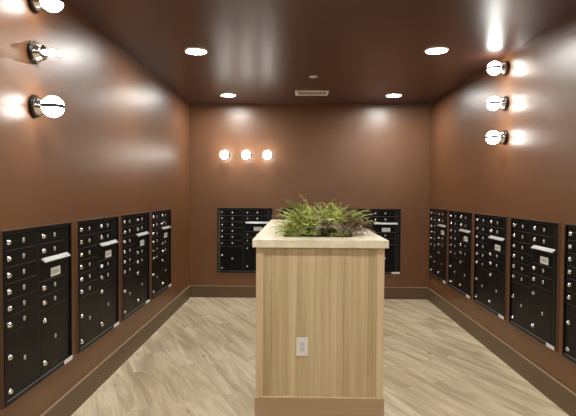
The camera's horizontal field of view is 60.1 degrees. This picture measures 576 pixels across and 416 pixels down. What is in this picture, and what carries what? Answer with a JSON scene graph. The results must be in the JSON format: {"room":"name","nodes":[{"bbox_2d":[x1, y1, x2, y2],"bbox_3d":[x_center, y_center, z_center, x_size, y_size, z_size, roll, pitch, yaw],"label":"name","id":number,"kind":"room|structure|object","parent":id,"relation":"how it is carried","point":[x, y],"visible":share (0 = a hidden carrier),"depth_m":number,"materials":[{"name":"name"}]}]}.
{"room":"apartment mail room","nodes":[
{"label":"apartment mail room","id":0,"kind":"room"},
{"bbox_2d":[0,0,189,415],"bbox_3d":[-1.573,0.049,2.331,0.120,2.812,10.042,0,2,1],"label":"wall","id":1,"kind":"structure","parent":0,"point":[119,145],"depth_m":3.63,"materials":[{"name":"brown paint"}]},
{"bbox_2d":[0,222,72,409],"bbox_3d":[-1.489,0.579,3.014,0.030,0.947,0.802,0,2,1],"label":"mailbox","id":2,"kind":"object","parent":1,"relation":"attached to","point":[36,261],"visible":1,"depth_m":2.94,"materials":[{"name":"black metal"}]},
{"bbox_2d":[41,252,70,262],"bbox_3d":[-1.482,0.314,3.190,0.026,0.029,0.338,0,2,1],"label":"hood","id":3,"kind":"object","parent":2,"relation":"attached to","point":[52,257],"depth_m":3.17,"materials":[{"name":"grey metal"}]},
{"bbox_2d":[27,41,61,63],"bbox_3d":[-1.411,-0.910,2.913,0.171,0.132,0.132,0,2,1],"label":"sconce","id":4,"kind":"object","parent":1,"relation":"attached to","point":[37,53],"visible":1,"depth_m":2.88,"materials":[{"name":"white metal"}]},
{"bbox_2d":[28,0,63,12],"bbox_3d":[-1.405,-1.211,2.913,0.178,0.132,0.132,0,2,1],"label":"sconce","id":5,"kind":"object","parent":1,"relation":"attached to","point":[36,6],"visible":1,"depth_m":2.88,"materials":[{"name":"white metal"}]},
{"bbox_2d":[29,95,64,117],"bbox_3d":[-1.408,-0.597,2.933,0.178,0.132,0.132,0,2,1],"label":"sconce","id":6,"kind":"object","parent":1,"relation":"attached to","point":[52,106],"visible":1,"depth_m":2.89,"materials":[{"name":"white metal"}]},
{"bbox_2d":[75,215,118,353],"bbox_3d":[-1.473,0.551,3.910,0.030,0.947,0.802,0,2,1],"label":"mailbox","id":7,"kind":"object","parent":1,"relation":"attached to","point":[97,239],"visible":1,"depth_m":3.84,"materials":[{"name":"black metal"}]},
{"bbox_2d":[100,239,117,246],"bbox_3d":[-1.467,0.286,4.086,0.026,0.029,0.338,0,2,1],"label":"hood","id":8,"kind":"object","parent":7,"relation":"attached to","point":[104,242],"depth_m":4.08,"materials":[{"name":"grey metal"}]},
{"bbox_2d":[40,285,190,415],"bbox_3d":[-1.512,1.369,2.372,0.016,0.172,9.802,0,2,1],"label":"baseboard","id":9,"kind":"structure","parent":1,"relation":"attached to","point":[79,393],"depth_m":4.14,"materials":[{"name":"brown wood"}]},
{"bbox_2d":[121,212,149,321],"bbox_3d":[-1.458,0.522,4.806,0.030,0.947,0.802,0,2,1],"label":"mailbox","id":10,"kind":"object","parent":1,"relation":"attached to","point":[135,279],"visible":1,"depth_m":4.75,"materials":[{"name":"black metal"}]},
{"bbox_2d":[136,231,148,236],"bbox_3d":[-1.451,0.258,4.982,0.026,0.029,0.338,0,2,1],"label":"hood","id":11,"kind":"object","parent":10,"relation":"attached to","point":[138,233],"depth_m":4.97,"materials":[{"name":"grey metal"}]},
{"bbox_2d":[150,209,170,299],"bbox_3d":[-1.442,0.494,5.702,0.030,0.947,0.802,0,2,1],"label":"mailbox","id":12,"kind":"object","parent":1,"relation":"attached to","point":[160,220],"visible":1,"depth_m":5.66,"materials":[{"name":"black metal"}]},
{"bbox_2d":[190,103,430,287],"bbox_3d":[0.308,-0.095,7.258,3.470,2.812,0.120,0,2,1],"label":"wall","id":13,"kind":"structure","parent":0,"point":[373,156],"depth_m":7.18,"materials":[{"name":"brown paint"}]},
{"bbox_2d":[220,150,229,159],"bbox_3d":[-0.907,-0.760,7.109,0.132,0.132,0.178,0,2,1],"label":"sconce","id":14,"kind":"object","parent":13,"relation":"attached to","point":[224,154],"visible":1,"depth_m":7.04,"materials":[{"name":"white glass"}]},
{"bbox_2d":[217,208,272,272],"bbox_3d":[-0.626,0.469,7.217,0.802,0.947,0.030,0,2,1],"label":"mailbox","id":15,"kind":"object","parent":13,"relation":"attached to","point":[237,228],"visible":0.85,"depth_m":7.22,"materials":[{"name":"black metal"}]},
{"bbox_2d":[246,222,268,223],"bbox_3d":[-0.441,0.212,7.203,0.338,0.029,0.026,0,2,1],"label":"hood","id":16,"kind":"object","parent":15,"relation":"attached to","point":[246,222],"depth_m":7.20,"materials":[{"name":"grey metal"}]},
{"bbox_2d":[241,150,250,159],"bbox_3d":[-0.597,-0.758,7.103,0.132,0.132,0.178,0,2,1],"label":"sconce","id":17,"kind":"object","parent":13,"relation":"attached to","point":[246,155],"visible":1,"depth_m":7.04,"materials":[{"name":"white glass"}]},
{"bbox_2d":[263,150,271,159],"bbox_3d":[-0.294,-0.756,7.098,0.132,0.132,0.178,0,2,1],"label":"sconce","id":18,"kind":"object","parent":13,"relation":"attached to","point":[267,155],"visible":1,"depth_m":7.03,"materials":[{"name":"white glass"}]},
{"bbox_2d":[281,208,333,219],"bbox_3d":[0.300,0.475,7.201,0.802,0.947,0.030,0,2,1],"label":"mailbox","id":19,"kind":"object","parent":13,"relation":"attached to","point":[283,209],"visible":0.06,"depth_m":7.20,"materials":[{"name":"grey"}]},
{"bbox_2d":[191,285,427,298],"bbox_3d":[0.299,1.226,7.232,3.438,0.172,0.016,0,2,1],"label":"baseboard","id":20,"kind":"structure","parent":13,"relation":"attached to","point":[196,290],"depth_m":7.24,"materials":[{"name":"brown wood"}]},
{"bbox_2d":[345,208,400,273],"bbox_3d":[1.225,0.481,7.185,0.802,0.947,0.030,0,2,1],"label":"mailbox","id":21,"kind":"object","parent":13,"relation":"attached to","point":[389,228],"visible":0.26,"depth_m":7.19,"materials":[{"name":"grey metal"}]},
{"bbox_2d":[374,222,397,224],"bbox_3d":[1.411,0.224,7.172,0.338,0.029,0.026,0,2,1],"label":"hood","id":22,"kind":"object","parent":21,"relation":"attached to","point":[382,223],"depth_m":7.17,"materials":[{"name":"grey metal"}]},
{"bbox_2d":[71,297,568,415],"bbox_3d":[0.214,1.516,2.346,3.710,0.100,10.042,0,2,1],"label":"floor","id":23,"kind":"structure","parent":0,"point":[201,361],"depth_m":4.26,"materials":[{"name":"brown wood"}]},
{"bbox_2d":[252,219,388,415],"bbox_3d":[0.234,0.785,4.569,0.908,1.220,2.480,0,2,1],"label":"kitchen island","id":24,"kind":"object","parent":23,"relation":"on","point":[320,300],"depth_m":3.36,"materials":[{"name":"wood"}]},
{"bbox_2d":[296,337,307,355],"bbox_3d":[0.095,0.937,3.362,0.079,0.124,0.006,0,2,1],"label":"outlet plate","id":25,"kind":"object","parent":24,"relation":"attached to","point":[301,342],"depth_m":3.36,"materials":[{"name":"white plastic"}]},
{"bbox_2d":[300,341,304,351],"bbox_3d":[0.095,0.937,3.358,0.034,0.072,0.003,0,2,1],"label":"receptacle","id":26,"kind":"object","parent":24,"relation":"attached to","point":[302,343],"depth_m":3.36,"materials":[{"name":"white plastic"}]},
{"bbox_2d":[252,219,388,247],"bbox_3d":[0.238,0.201,4.550,0.908,0.050,2.480,0,2,1],"label":"countertop","id":27,"kind":"structure","parent":24,"relation":"on","point":[267,237],"depth_m":3.32,"materials":[{"name":"stone"}]},
{"bbox_3d":[0.236,0.305,4.561,0.499,0.138,2.013,0,2,1],"label":"soil","id":28,"kind":"object","parent":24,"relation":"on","visible":0},
{"bbox_2d":[276,199,323,226],"bbox_3d":[0.185,0.091,4.283,0.590,0.344,0.696,0,2,-21],"label":"fern","id":29,"kind":"object","parent":28,"relation":"in","point":[296,205],"visible":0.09,"depth_m":4.22,"materials":[{"name":"green plant"}]},
{"bbox_2d":[275,221,325,236],"bbox_3d":[0.100,0.187,3.669,0.394,0.190,0.369,0,2,1],"label":"fern","id":30,"kind":"object","parent":28,"relation":"in","point":[310,233],"visible":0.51,"depth_m":3.61,"materials":[{"name":"green plant"}]},
{"bbox_2d":[277,198,335,221],"bbox_3d":[0.227,0.075,4.763,0.675,0.347,0.613,0,2,1],"label":"fern","id":31,"kind":"object","parent":28,"relation":"in","point":[335,198],"visible":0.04,"depth_m":4.72,"materials":[{"name":"green plant"}]},
{"bbox_2d":[269,205,345,235],"bbox_3d":[0.163,0.128,3.849,0.583,0.298,0.591,0,2,-10],"label":"fern","id":32,"kind":"object","parent":28,"relation":"in","point":[308,209],"visible":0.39,"depth_m":3.77,"materials":[{"name":"green plant"}]},
{"bbox_2d":[287,212,357,236],"bbox_3d":[0.236,0.153,3.726,0.621,0.257,0.594,0,2,1],"label":"heather","id":33,"kind":"object","parent":28,"relation":"in","point":[326,223],"visible":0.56,"depth_m":3.63,"materials":[{"name":"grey plant"}]},
{"bbox_2d":[300,195,361,218],"bbox_3d":[0.324,0.071,4.374,0.632,0.379,0.660,0,2,1],"label":"fern","id":34,"kind":"object","parent":28,"relation":"in","point":[319,207],"visible":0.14,"depth_m":4.38,"materials":[{"name":"green plant"}]},
{"bbox_2d":[315,231,352,236],"bbox_3d":[0.315,0.222,3.668,0.351,0.124,0.274,0,2,1],"label":"fern","id":35,"kind":"object","parent":28,"relation":"in","point":[324,233],"visible":0.22,"depth_m":3.64,"materials":[{"name":"green plant"}]},
{"bbox_2d":[303,202,380,236],"bbox_3d":[0.387,0.117,3.859,0.684,0.322,0.628,0,2,1],"label":"fern","id":36,"kind":"object","parent":28,"relation":"in","point":[336,212],"visible":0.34,"depth_m":3.79,"materials":[{"name":"green plant"}]},
{"bbox_2d":[339,210,374,236],"bbox_3d":[0.524,0.146,3.853,0.293,0.266,0.633,0,2,1],"label":"sedge","id":37,"kind":"object","parent":28,"relation":"in","point":[348,223],"visible":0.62,"depth_m":3.72,"materials":[{"name":"brown plant"}]},
{"bbox_2d":[66,0,575,103],"bbox_3d":[0.231,-1.395,2.255,3.710,0.100,10.042,0,2,1],"label":"ceiling","id":38,"kind":"structure","parent":0,"point":[260,51],"depth_m":4.18,"materials":[{"name":"brown paint"}]},
{"bbox_2d":[184,47,207,54],"bbox_3d":[-0.831,-1.416,4.503,0.216,0.010,0.216,0,2,1],"label":"recessed light","id":39,"kind":"object","parent":38,"relation":"in","point":[193,50],"visible":1,"depth_m":4.50,"materials":[{"name":"white plastic"}]},
{"bbox_2d":[220,93,235,96],"bbox_3d":[-0.786,-1.480,6.536,0.216,0.010,0.216,0,2,1],"label":"recessed light","id":40,"kind":"object","parent":38,"relation":"in","point":[223,94],"visible":1,"depth_m":6.54,"materials":[{"name":"white plastic"}]},
{"bbox_2d":[295,91,328,95],"bbox_3d":[0.304,-1.468,6.368,0.424,0.012,0.284,0,2,1],"label":"ceiling vent","id":41,"kind":"object","parent":38,"relation":"in","point":[297,93],"visible":1,"depth_m":6.39,"materials":[{"name":"white metal"}]},
{"bbox_2d":[385,93,401,96],"bbox_3d":[1.379,-1.466,6.484,0.216,0.010,0.216,0,2,1],"label":"recessed light","id":42,"kind":"object","parent":38,"relation":"in","point":[394,94],"visible":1,"depth_m":6.48,"materials":[{"name":"white plastic"}]},
{"bbox_2d":[424,47,448,53],"bbox_3d":[1.323,-1.402,4.436,0.216,0.010,0.216,0,2,1],"label":"recessed light","id":43,"kind":"object","parent":38,"relation":"in","point":[433,50],"visible":1,"depth_m":4.42,"materials":[{"name":"white plastic"}]},
{"bbox_2d":[428,9,575,393],"bbox_3d":[2.017,0.072,2.270,0.120,2.812,10.042,0,2,1],"label":"wall","id":44,"kind":"structure","parent":0,"point":[532,175],"depth_m":4.31,"materials":[{"name":"brown paint"}]},
{"bbox_2d":[429,208,447,283],"bbox_3d":[2.014,0.483,6.700,0.030,0.947,0.802,0,2,1],"label":"mailbox","id":45,"kind":"object","parent":44,"relation":"attached to","point":[438,248],"visible":1,"depth_m":6.65,"materials":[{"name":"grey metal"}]},
{"bbox_2d":[448,210,472,298],"bbox_3d":[1.999,0.511,5.810,0.030,0.947,0.802,0,2,1],"label":"mailbox","id":46,"kind":"object","parent":44,"relation":"attached to","point":[460,259],"visible":1,"depth_m":5.76,"materials":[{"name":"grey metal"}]},
{"bbox_2d":[459,229,470,232],"bbox_3d":[1.995,0.258,5.618,0.026,0.029,0.338,0,2,1],"label":"hood","id":47,"kind":"object","parent":46,"relation":"attached to","point":[461,230],"depth_m":5.60,"materials":[{"name":"grey metal"}]},
{"bbox_2d":[473,213,507,319],"bbox_3d":[1.984,0.539,4.920,0.030,0.947,0.802,0,2,1],"label":"mailbox","id":48,"kind":"object","parent":44,"relation":"attached to","point":[491,231],"visible":1,"depth_m":4.87,"materials":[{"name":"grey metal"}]},
{"bbox_2d":[488,235,504,240],"bbox_3d":[1.980,0.286,4.728,0.026,0.029,0.338,0,2,1],"label":"hood","id":49,"kind":"object","parent":48,"relation":"attached to","point":[491,237],"depth_m":4.73,"materials":[{"name":"grey metal"}]},
{"bbox_2d":[485,130,507,144],"bbox_3d":[1.911,-0.649,4.580,0.178,0.132,0.132,0,2,1],"label":"sconce","id":50,"kind":"object","parent":44,"relation":"attached to","point":[492,137],"visible":1,"depth_m":4.54,"materials":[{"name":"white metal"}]},
{"bbox_2d":[486,96,508,110],"bbox_3d":[1.913,-0.960,4.570,0.178,0.132,0.132,0,2,1],"label":"sconce","id":51,"kind":"object","parent":44,"relation":"attached to","point":[493,103],"visible":1,"depth_m":4.53,"materials":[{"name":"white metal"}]},
{"bbox_2d":[487,61,509,75],"bbox_3d":[1.915,-1.280,4.560,0.178,0.132,0.132,0,2,1],"label":"sconce","id":52,"kind":"object","parent":44,"relation":"attached to","point":[494,68],"visible":1,"depth_m":4.52,"materials":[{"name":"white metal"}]},
{"bbox_2d":[427,287,575,415],"bbox_3d":[1.941,1.391,2.313,0.016,0.172,9.802,0,2,1],"label":"baseboard","id":53,"kind":"structure","parent":44,"relation":"attached to","point":[559,394],"depth_m":4.32,"materials":[{"name":"brown wood"}]},
{"bbox_2d":[509,217,559,351],"bbox_3d":[1.968,0.567,4.031,0.030,0.947,0.802,0,2,1],"label":"mailbox","id":54,"kind":"object","parent":44,"relation":"attached to","point":[534,244],"visible":1,"depth_m":3.97,"materials":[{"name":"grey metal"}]},
{"bbox_2d":[531,245,555,252],"bbox_3d":[1.965,0.314,3.839,0.026,0.029,0.338,0,2,1],"label":"hood","id":55,"kind":"object","parent":54,"relation":"attached to","point":[536,248],"depth_m":3.82,"materials":[{"name":"grey metal"}]},
{"bbox_2d":[562,223,575,363],"bbox_3d":[1.953,0.595,3.141,0.030,0.947,0.802,0,2,1],"label":"mailbox","id":56,"kind":"object","parent":44,"relation":"attached to","point":[569,287],"visible":1,"depth_m":3.47,"materials":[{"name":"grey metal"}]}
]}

